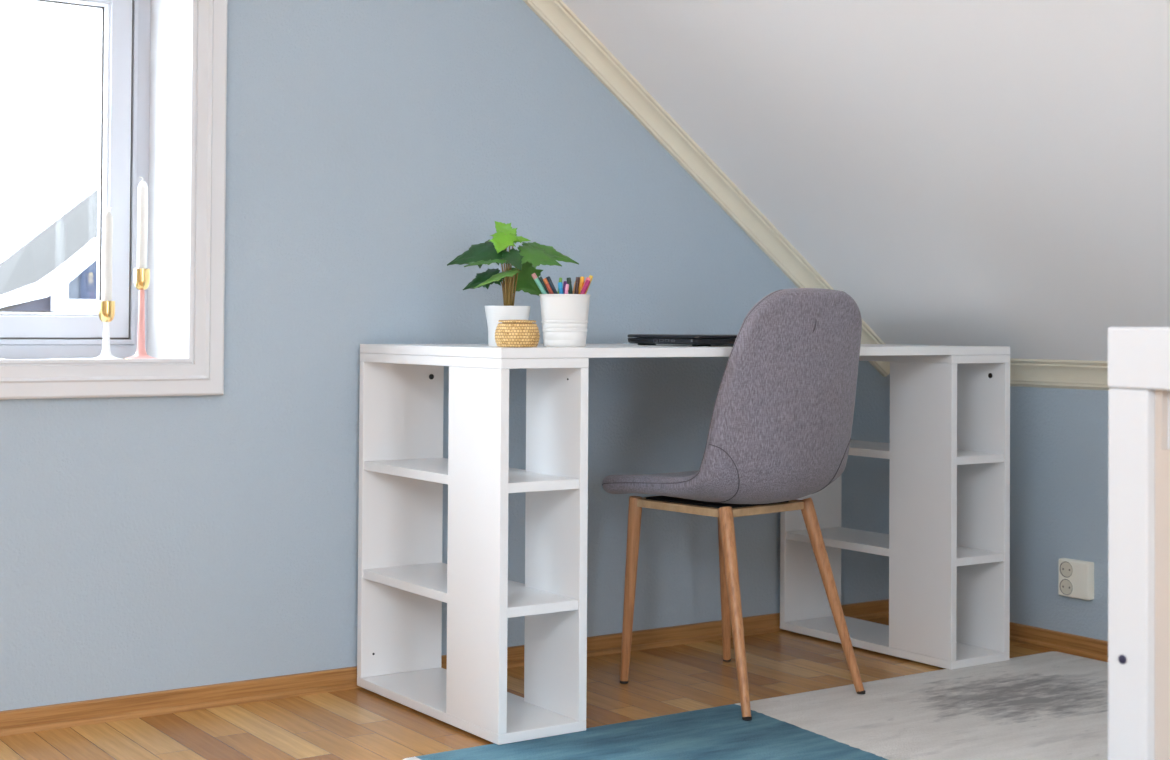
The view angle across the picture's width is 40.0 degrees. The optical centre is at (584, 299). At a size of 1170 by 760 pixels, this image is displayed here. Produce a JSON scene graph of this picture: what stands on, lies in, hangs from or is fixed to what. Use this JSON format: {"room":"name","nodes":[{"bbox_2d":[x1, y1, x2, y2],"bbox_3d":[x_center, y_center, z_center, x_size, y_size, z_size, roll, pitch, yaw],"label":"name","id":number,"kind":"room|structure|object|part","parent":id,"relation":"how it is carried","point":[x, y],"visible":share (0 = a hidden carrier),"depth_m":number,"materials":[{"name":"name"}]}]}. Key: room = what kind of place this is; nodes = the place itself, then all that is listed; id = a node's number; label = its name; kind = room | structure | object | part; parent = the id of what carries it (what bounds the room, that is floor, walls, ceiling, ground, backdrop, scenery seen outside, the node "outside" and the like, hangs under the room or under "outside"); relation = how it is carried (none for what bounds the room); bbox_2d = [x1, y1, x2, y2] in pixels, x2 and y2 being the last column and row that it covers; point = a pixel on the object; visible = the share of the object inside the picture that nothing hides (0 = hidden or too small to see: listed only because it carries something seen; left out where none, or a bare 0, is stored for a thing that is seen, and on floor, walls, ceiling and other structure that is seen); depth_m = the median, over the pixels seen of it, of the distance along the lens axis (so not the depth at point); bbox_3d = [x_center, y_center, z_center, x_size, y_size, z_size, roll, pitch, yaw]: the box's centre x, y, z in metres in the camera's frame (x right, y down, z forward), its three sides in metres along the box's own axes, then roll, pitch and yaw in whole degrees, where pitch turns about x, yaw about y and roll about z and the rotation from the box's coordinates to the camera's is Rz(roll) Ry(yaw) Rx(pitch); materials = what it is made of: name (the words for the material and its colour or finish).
{"room":"home office","nodes":[
{"label":"home office","id":0,"kind":"room"},
{"bbox_2d":[0,0,889,710],"bbox_3d":[-1.282,-0.449,3.202,4.956,2.572,0.340,1,-1,-34],"label":"wall","id":1,"kind":"structure","parent":0,"point":[155,543],"depth_m":3.51,"materials":[{"name":"blue paint"}]},
{"bbox_2d":[0,0,227,399],"bbox_3d":[-1.437,-0.312,3.071,1.443,1.002,0.352,1,-1,-34],"label":"window","id":2,"kind":"structure","parent":1,"relation":"in","point":[163,63],"depth_m":3.38,"materials":[{"name":"white paint"}]},
{"bbox_3d":[-1.501,-0.311,3.165,1.210,0.769,0.056,1,-1,-34],"label":"sash","id":3,"kind":"part","parent":2,"relation":"part of","materials":[{"name":"grey paint"}]},
{"bbox_3d":[-1.510,-0.311,3.178,1.299,0.858,0.095,1,-1,-34],"label":"frame","id":4,"kind":"part","parent":2,"relation":"part of","materials":[{"name":"grey paint"}]},
{"bbox_2d":[91,301,120,358],"bbox_3d":[-0.989,0.064,3.318,0.062,0.122,0.062,1,-1,-34],"label":"candlestick","id":5,"kind":"object","parent":2,"relation":"on","point":[106,309],"visible":0.84,"depth_m":3.31,"materials":[{"name":"white paint"}]},
{"bbox_3d":[-0.989,0.085,3.318,0.062,0.079,0.062,1,-1,-34],"label":"stem","id":6,"kind":"part","parent":5,"relation":"part of","materials":[{"name":"white ceramic"}]},
{"bbox_2d":[98,301,114,321],"bbox_3d":[-0.989,0.025,3.319,0.033,0.044,0.033,1,-1,-34],"label":"candle cup","id":7,"kind":"object","parent":5,"relation":"on","point":[106,309],"depth_m":3.31,"materials":[{"name":"gold metal"}]},
{"bbox_2d":[102,207,112,300],"bbox_3d":[-0.988,-0.080,3.321,0.021,0.224,0.021,1,-1,-34],"label":"taper candle","id":8,"kind":"object","parent":5,"relation":"in","point":[107,221],"visible":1,"depth_m":3.31,"materials":[{"name":"grey wax"}]},
{"bbox_2d":[123,269,158,358],"bbox_3d":[-0.928,0.030,3.360,0.075,0.190,0.075,1,-1,-34],"label":"candlestick","id":9,"kind":"object","parent":2,"relation":"on","point":[141,276],"visible":0.89,"depth_m":3.35,"materials":[{"name":"pink paint"}]},
{"bbox_3d":[-0.928,0.052,3.360,0.072,0.147,0.072,1,-1,-34],"label":"stem","id":10,"kind":"part","parent":9,"relation":"part of","materials":[{"name":"pink paint"}]},
{"bbox_2d":[134,269,149,289],"bbox_3d":[-0.927,-0.043,3.361,0.032,0.044,0.032,1,-1,-34],"label":"candle cup","id":11,"kind":"object","parent":9,"relation":"on","point":[141,276],"depth_m":3.35,"materials":[{"name":"gold metal"}]},
{"bbox_2d":[137,177,147,268],"bbox_3d":[-0.927,-0.146,3.363,0.021,0.223,0.021,1,-1,-34],"label":"taper candle","id":12,"kind":"object","parent":9,"relation":"in","point":[142,214],"visible":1,"depth_m":3.35,"materials":[{"name":"grey wax"}]},
{"bbox_2d":[0,599,888,736],"bbox_3d":[-1.189,0.813,3.035,4.956,0.044,0.016,1,-1,-34],"label":"baseboard","id":13,"kind":"structure","parent":1,"relation":"attached to","point":[79,713],"depth_m":3.38,"materials":[{"name":"brown wood"}]},
{"bbox_2d":[523,0,889,376],"bbox_3d":[-0.154,-0.755,3.738,2.472,1.899,0.054,1,-1,-34],"label":"trim","id":14,"kind":"structure","parent":1,"relation":"attached to","point":[555,14],"depth_m":4.00,"materials":[{"name":"beige paint"}]},
{"bbox_2d":[0,617,1106,759],"bbox_3d":[0.266,0.871,0.906,5.256,0.120,5.853,1,-1,-34],"label":"floor","id":15,"kind":"structure","parent":0,"point":[358,723],"depth_m":3.29,"materials":[{"name":"brown wood"}]},
{"bbox_2d":[357,344,1009,744],"bbox_3d":[0.258,0.479,3.659,1.417,0.750,0.593,1,-1,-34],"label":"desk","id":16,"kind":"object","parent":15,"relation":"on","point":[946,545],"visible":0.91,"depth_m":3.51,"materials":[{"name":"white wood"}]},
{"bbox_3d":[-0.407,0.479,3.552,0.200,0.685,0.019,1,-1,-34],"label":"panel","id":17,"kind":"part","parent":16,"relation":"part of","materials":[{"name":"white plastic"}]},
{"bbox_2d":[363,563,577,617],"bbox_3d":[-0.241,0.594,3.307,0.194,0.019,0.571,1,-1,-34],"label":"shelf","id":18,"kind":"object","parent":16,"relation":"attached to","point":[534,597],"depth_m":3.18,"materials":[{"name":"white laminate"}]},
{"bbox_2d":[364,458,578,492],"bbox_3d":[-0.239,0.359,3.311,0.194,0.019,0.571,1,-1,-34],"label":"shelf","id":19,"kind":"object","parent":16,"relation":"attached to","point":[536,477],"depth_m":3.17,"materials":[{"name":"white laminate"}]},
{"bbox_3d":[-0.247,0.829,3.310,0.200,0.019,0.593,1,-1,-34],"label":"plate","id":20,"kind":"part","parent":16,"relation":"part of","materials":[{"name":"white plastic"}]},
{"bbox_3d":[-0.242,0.125,3.321,0.200,0.019,0.593,1,-1,-34],"label":"plate","id":21,"kind":"part","parent":16,"relation":"part of","materials":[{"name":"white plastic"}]},
{"bbox_3d":[-0.208,0.474,3.102,0.018,0.685,0.199,1,-1,-34],"label":"panel","id":22,"kind":"part","parent":16,"relation":"part of","materials":[{"name":"white plastic"}]},
{"bbox_2d":[447,221,578,345],"bbox_3d":[-0.149,-0.035,3.347,0.270,0.262,0.120,1,-1,-19],"label":"potted plant","id":23,"kind":"object","parent":16,"relation":"on","point":[525,261],"visible":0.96,"depth_m":3.33,"materials":[{"name":"green plant"}]},
{"bbox_3d":[-0.173,-0.044,3.339,0.018,0.131,0.006,0,-1,0],"label":"stem","id":24,"kind":"part","parent":23,"relation":"part of","materials":[{"name":"brown plant"}]},
{"bbox_3d":[-0.165,-0.030,3.324,0.004,0.104,0.021,0,-1,17],"label":"stem","id":25,"kind":"part","parent":23,"relation":"part of","materials":[{"name":"brown plant"}]},
{"bbox_3d":[-0.161,0.054,3.336,0.096,0.083,0.096,0,-1,0],"label":"pot","id":26,"kind":"part","parent":23,"relation":"part of","materials":[{"name":"white ceramic"}]},
{"bbox_3d":[-0.158,-0.038,3.325,0.004,0.120,0.018,1,-1,-11],"label":"stem","id":27,"kind":"part","parent":23,"relation":"part of","materials":[{"name":"brown plant"}]},
{"bbox_3d":[-0.154,-0.019,3.319,0.012,0.081,0.026,0,-1,0],"label":"stem","id":28,"kind":"part","parent":23,"relation":"part of","materials":[{"name":"brown"}]},
{"bbox_3d":[-0.143,-0.039,3.331,0.024,0.122,0.011,0,-1,0],"label":"stem","id":29,"kind":"part","parent":23,"relation":"part of","materials":[{"name":"brown plant"}]},
{"bbox_3d":[-0.137,-0.044,3.352,0.037,0.132,0.006,1,-1,-31],"label":"stem","id":30,"kind":"part","parent":23,"relation":"part of","materials":[{"name":"brown plant"}]},
{"bbox_2d":[495,320,539,346],"bbox_3d":[-0.134,0.067,3.181,0.090,0.054,0.090,0,-1,0],"label":"straw basket","id":31,"kind":"object","parent":16,"relation":"on","point":[508,333],"visible":0.99,"depth_m":3.15,"materials":[{"name":"beige wicker"}]},
{"bbox_3d":[-0.134,0.043,3.181,0.076,0.007,0.076,0,-1,0],"label":"basket lid","id":32,"kind":"part","parent":31,"relation":"part of","materials":[{"name":"wicker"}]},
{"bbox_3d":[-0.059,0.476,3.204,0.018,0.685,0.199,1,-1,-34],"label":"panel","id":33,"kind":"part","parent":16,"relation":"part of","materials":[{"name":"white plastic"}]},
{"bbox_2d":[539,294,590,346],"bbox_3d":[-0.042,0.043,3.317,0.107,0.108,0.107,0,-1,0],"label":"bucket","id":34,"kind":"object","parent":16,"relation":"on","point":[564,317],"visible":1,"depth_m":3.28,"materials":[{"name":"white ceramic"}]},
{"bbox_2d":[531,273,546,293],"bbox_3d":[-0.068,0.014,3.321,0.087,0.139,0.010,0,-1,0],"label":"pen","id":35,"kind":"object","parent":34,"relation":"in","point":[533,275],"visible":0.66,"depth_m":3.32,"materials":[{"name":"teal plastic"}]},
{"bbox_2d":[538,277,549,293],"bbox_3d":[-0.059,0.018,3.330,0.077,0.131,0.008,0,-1,-1],"label":"pen","id":36,"kind":"object","parent":34,"relation":"in","point":[539,278],"visible":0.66,"depth_m":3.33,"materials":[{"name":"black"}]},
{"bbox_2d":[543,278,553,293],"bbox_3d":[-0.053,0.019,3.313,0.068,0.128,0.008,0,-1,0],"label":"pen","id":37,"kind":"object","parent":34,"relation":"in","point":[545,280],"visible":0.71,"depth_m":3.31,"materials":[{"name":"brown plastic"}]},
{"bbox_2d":[546,276,557,293],"bbox_3d":[-0.046,0.017,3.341,0.071,0.132,0.009,0,-1,-1],"label":"pen","id":38,"kind":"object","parent":34,"relation":"in","point":[548,278],"visible":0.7,"depth_m":3.34,"materials":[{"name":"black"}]},
{"bbox_2d":[558,282,563,293],"bbox_3d":[-0.044,0.023,3.301,0.025,0.118,0.010,0,-1,1],"label":"pen","id":39,"kind":"object","parent":34,"relation":"in","point":[560,286],"visible":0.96,"depth_m":3.30,"materials":[{"name":"blue plastic"}]},
{"bbox_2d":[563,281,566,293],"bbox_3d":[-0.047,0.022,3.325,0.020,0.121,0.008,0,-1,2],"label":"pen","id":40,"kind":"object","parent":34,"relation":"in","point":[564,282],"visible":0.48,"depth_m":3.32,"materials":[{"name":"purple plastic"}]},
{"bbox_2d":[565,284,568,293],"bbox_3d":[-0.043,0.025,3.287,0.020,0.114,0.008,0,-1,-4],"label":"pencil","id":41,"kind":"object","parent":34,"relation":"in","point":[567,285],"visible":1,"depth_m":3.29,"materials":[{"name":"pink wood"}]},
{"bbox_2d":[567,277,572,293],"bbox_3d":[-0.025,0.018,3.309,0.026,0.128,0.010,0,-1,0],"label":"pen","id":42,"kind":"object","parent":34,"relation":"in","point":[570,291],"visible":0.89,"depth_m":3.31,"materials":[{"name":"green"}]},
{"bbox_2d":[574,277,579,293],"bbox_3d":[-0.021,0.017,3.291,0.021,0.129,0.009,0,-1,-3],"label":"pencil","id":43,"kind":"object","parent":34,"relation":"in","point":[577,281],"visible":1,"depth_m":3.29,"materials":[{"name":"brown wood"}]},
{"bbox_2d":[578,277,583,293],"bbox_3d":[-0.015,0.017,3.305,0.026,0.130,0.009,0,-1,-1],"label":"pen","id":44,"kind":"object","parent":34,"relation":"in","point":[581,283],"visible":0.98,"depth_m":3.30,"materials":[{"name":"orange"}]},
{"bbox_2d":[580,280,589,293],"bbox_3d":[-0.021,0.021,3.289,0.062,0.124,0.010,0,-1,-1],"label":"pen","id":45,"kind":"object","parent":34,"relation":"in","point":[583,291],"visible":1,"depth_m":3.29,"materials":[{"name":"pink"}]},
{"bbox_2d":[585,275,592,293],"bbox_3d":[-0.013,0.016,3.322,0.059,0.134,0.009,0,-1,0],"label":"pen","id":46,"kind":"object","parent":34,"relation":"in","point":[590,276],"visible":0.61,"depth_m":3.32,"materials":[{"name":"orange"}]},
{"bbox_2d":[627,334,737,345],"bbox_3d":[0.321,0.092,3.671,0.381,0.024,0.260,1,-1,-34],"label":"laptop","id":47,"kind":"object","parent":16,"relation":"on","point":[641,339],"visible":0.6,"depth_m":3.52,"materials":[{"name":"black plastic"}]},
{"bbox_3d":[0.322,0.084,3.672,0.380,0.008,0.260,1,-1,-34],"label":"lid","id":48,"kind":"part","parent":47,"relation":"part of","materials":[{"name":"black plastic"}]},
{"bbox_3d":[0.598,0.497,4.239,0.200,0.685,0.019,1,-1,-34],"label":"panel","id":49,"kind":"part","parent":16,"relation":"part of","materials":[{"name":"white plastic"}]},
{"bbox_2d":[786,527,1002,565],"bbox_3d":[0.763,0.611,3.994,0.194,0.019,0.571,1,-1,-34],"label":"shelf","id":50,"kind":"object","parent":16,"relation":"attached to","point":[968,552],"depth_m":3.86,"materials":[{"name":"white laminate"}]},
{"bbox_3d":[0.757,0.847,3.997,0.200,0.019,0.593,1,-1,-34],"label":"plate","id":51,"kind":"part","parent":16,"relation":"part of","materials":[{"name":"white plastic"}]},
{"bbox_3d":[0.796,0.491,3.789,0.018,0.685,0.199,1,-1,-34],"label":"panel","id":52,"kind":"part","parent":16,"relation":"part of","materials":[{"name":"white plastic"}]},
{"bbox_2d":[848,440,1003,464],"bbox_3d":[0.765,0.377,3.998,0.194,0.019,0.571,1,-1,-34],"label":"shelf","id":53,"kind":"object","parent":16,"relation":"attached to","point":[966,453],"depth_m":3.82,"materials":[{"name":"white laminate"}]},
{"bbox_3d":[0.762,0.142,4.008,0.200,0.019,0.593,1,-1,-34],"label":"plate","id":54,"kind":"part","parent":16,"relation":"part of","materials":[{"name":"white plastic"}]},
{"bbox_3d":[0.946,0.494,3.891,0.018,0.685,0.199,1,-1,-34],"label":"panel","id":55,"kind":"part","parent":16,"relation":"part of","materials":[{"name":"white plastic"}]},
{"bbox_2d":[403,651,1107,759],"bbox_3d":[1.116,0.837,2.380,1.800,0.006,2.520,1,-1,-34],"label":"rug","id":56,"kind":"object","parent":15,"relation":"on","point":[1053,705],"visible":1,"depth_m":3.16,"materials":[{"name":"grey carpet"}]},
{"bbox_2d":[602,288,864,720],"bbox_3d":[0.316,0.415,3.549,0.427,0.875,0.552,1,-1,-38],"label":"desk chair","id":57,"kind":"object","parent":56,"relation":"on","point":[780,429],"visible":1,"depth_m":3.35,"materials":[{"name":"grey fabric"}]},
{"bbox_3d":[0.103,0.642,3.566,0.048,0.410,0.030,0,-1,7],"label":"leg","id":58,"kind":"part","parent":57,"relation":"part of","materials":[{"name":"brown wood"}]},
{"bbox_3d":[0.303,0.451,3.561,0.307,0.017,0.321,1,-1,-38],"label":"seat frame","id":59,"kind":"part","parent":57,"relation":"part of","materials":[{"name":"brown wood"}]},
{"bbox_3d":[0.332,0.647,3.787,0.030,0.412,0.070,0,-1,25],"label":"leg","id":60,"kind":"part","parent":57,"relation":"part of","materials":[{"name":"brown wood"}]},
{"bbox_3d":[0.309,0.635,3.292,0.080,0.410,0.150,1,-1,-38],"label":"leg","id":61,"kind":"part","parent":57,"relation":"part of","materials":[{"name":"brown wood"}]},
{"bbox_3d":[0.536,0.640,3.497,0.158,0.410,0.030,0,-1,37],"label":"leg","id":62,"kind":"part","parent":57,"relation":"part of","materials":[{"name":"brown wood"}]},
{"bbox_2d":[1108,327,1169,759],"bbox_3d":[1.298,0.430,1.779,0.664,0.791,1.222,1,-1,-34],"label":"cot","id":63,"kind":"object","parent":56,"relation":"on","point":[1138,357],"visible":1,"depth_m":2.06,"materials":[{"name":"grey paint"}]},
{"bbox_3d":[0.717,0.471,2.084,0.045,0.710,0.060,1,-1,-34],"label":"post","id":64,"kind":"part","parent":63,"relation":"part of","materials":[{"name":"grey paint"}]},
{"bbox_3d":[1.047,0.070,1.611,0.047,0.080,1.222,1,-1,-34],"label":"rail","id":65,"kind":"part","parent":63,"relation":"part of","materials":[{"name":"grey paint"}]},
{"bbox_2d":[562,0,1169,360],"bbox_3d":[0.277,-0.819,0.933,5.256,2.122,5.853,1,-1,-34],"label":"ceiling","id":66,"kind":"structure","parent":0,"point":[966,172],"depth_m":3.51,"materials":[{"name":"white paint"}]},
{"bbox_2d":[1010,386,1108,640],"bbox_3d":[2.375,0.531,2.353,0.150,0.734,5.853,1,-1,-34],"label":"wall","id":67,"kind":"structure","parent":0,"point":[1059,436],"depth_m":3.98,"materials":[{"name":"blue paint"}]},
{"bbox_2d":[1010,622,1107,661],"bbox_3d":[2.321,0.824,2.278,0.016,0.044,5.195,1,-1,-34],"label":"baseboard","id":68,"kind":"structure","parent":67,"relation":"attached to","point":[1088,647],"depth_m":3.96,"materials":[{"name":"brown wood"}]},
{"bbox_2d":[1010,358,1110,390],"bbox_3d":[2.307,0.165,2.290,0.044,0.072,5.199,1,-1,-34],"label":"trim","id":69,"kind":"structure","parent":67,"relation":"attached to","point":[1042,373],"depth_m":3.95,"materials":[{"name":"beige paint"}]},
{"bbox_2d":[1058,558,1093,599],"bbox_3d":[1.197,0.681,3.919,0.023,0.091,0.092,1,-1,-34],"label":"wall socket","id":70,"kind":"object","parent":67,"relation":"attached to","point":[1075,577],"visible":1,"depth_m":3.90,"materials":[{"name":"white plastic"}]},
{"label":"outside","id":71,"kind":"structure","parent":0,"visible":0},
{"bbox_3d":[-17.798,4.229,28.707,80.000,0.200,58.800,1,-1,-34],"label":"ground","id":72,"kind":"structure","parent":71,"visible":0},
{"bbox_2d":[0,187,97,358],"bbox_3d":[-5.412,1.088,12.800,5.608,5.746,3.100,1,-1,-34],"label":"house","id":73,"kind":"structure","parent":72,"relation":"on","point":[55,269],"depth_m":12.28,"materials":[{"name":"white"}]},
{"bbox_3d":[-3.952,1.883,12.008,0.081,4.150,0.120,1,-1,-34],"label":"post","id":74,"kind":"part","parent":73,"relation":"part of","materials":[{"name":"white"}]},
{"bbox_3d":[-3.781,-0.141,12.248,0.140,0.293,0.014,1,-1,-34],"label":"pane","id":75,"kind":"part","parent":73,"relation":"part of","materials":[{"name":"blue glass"}]}
]}

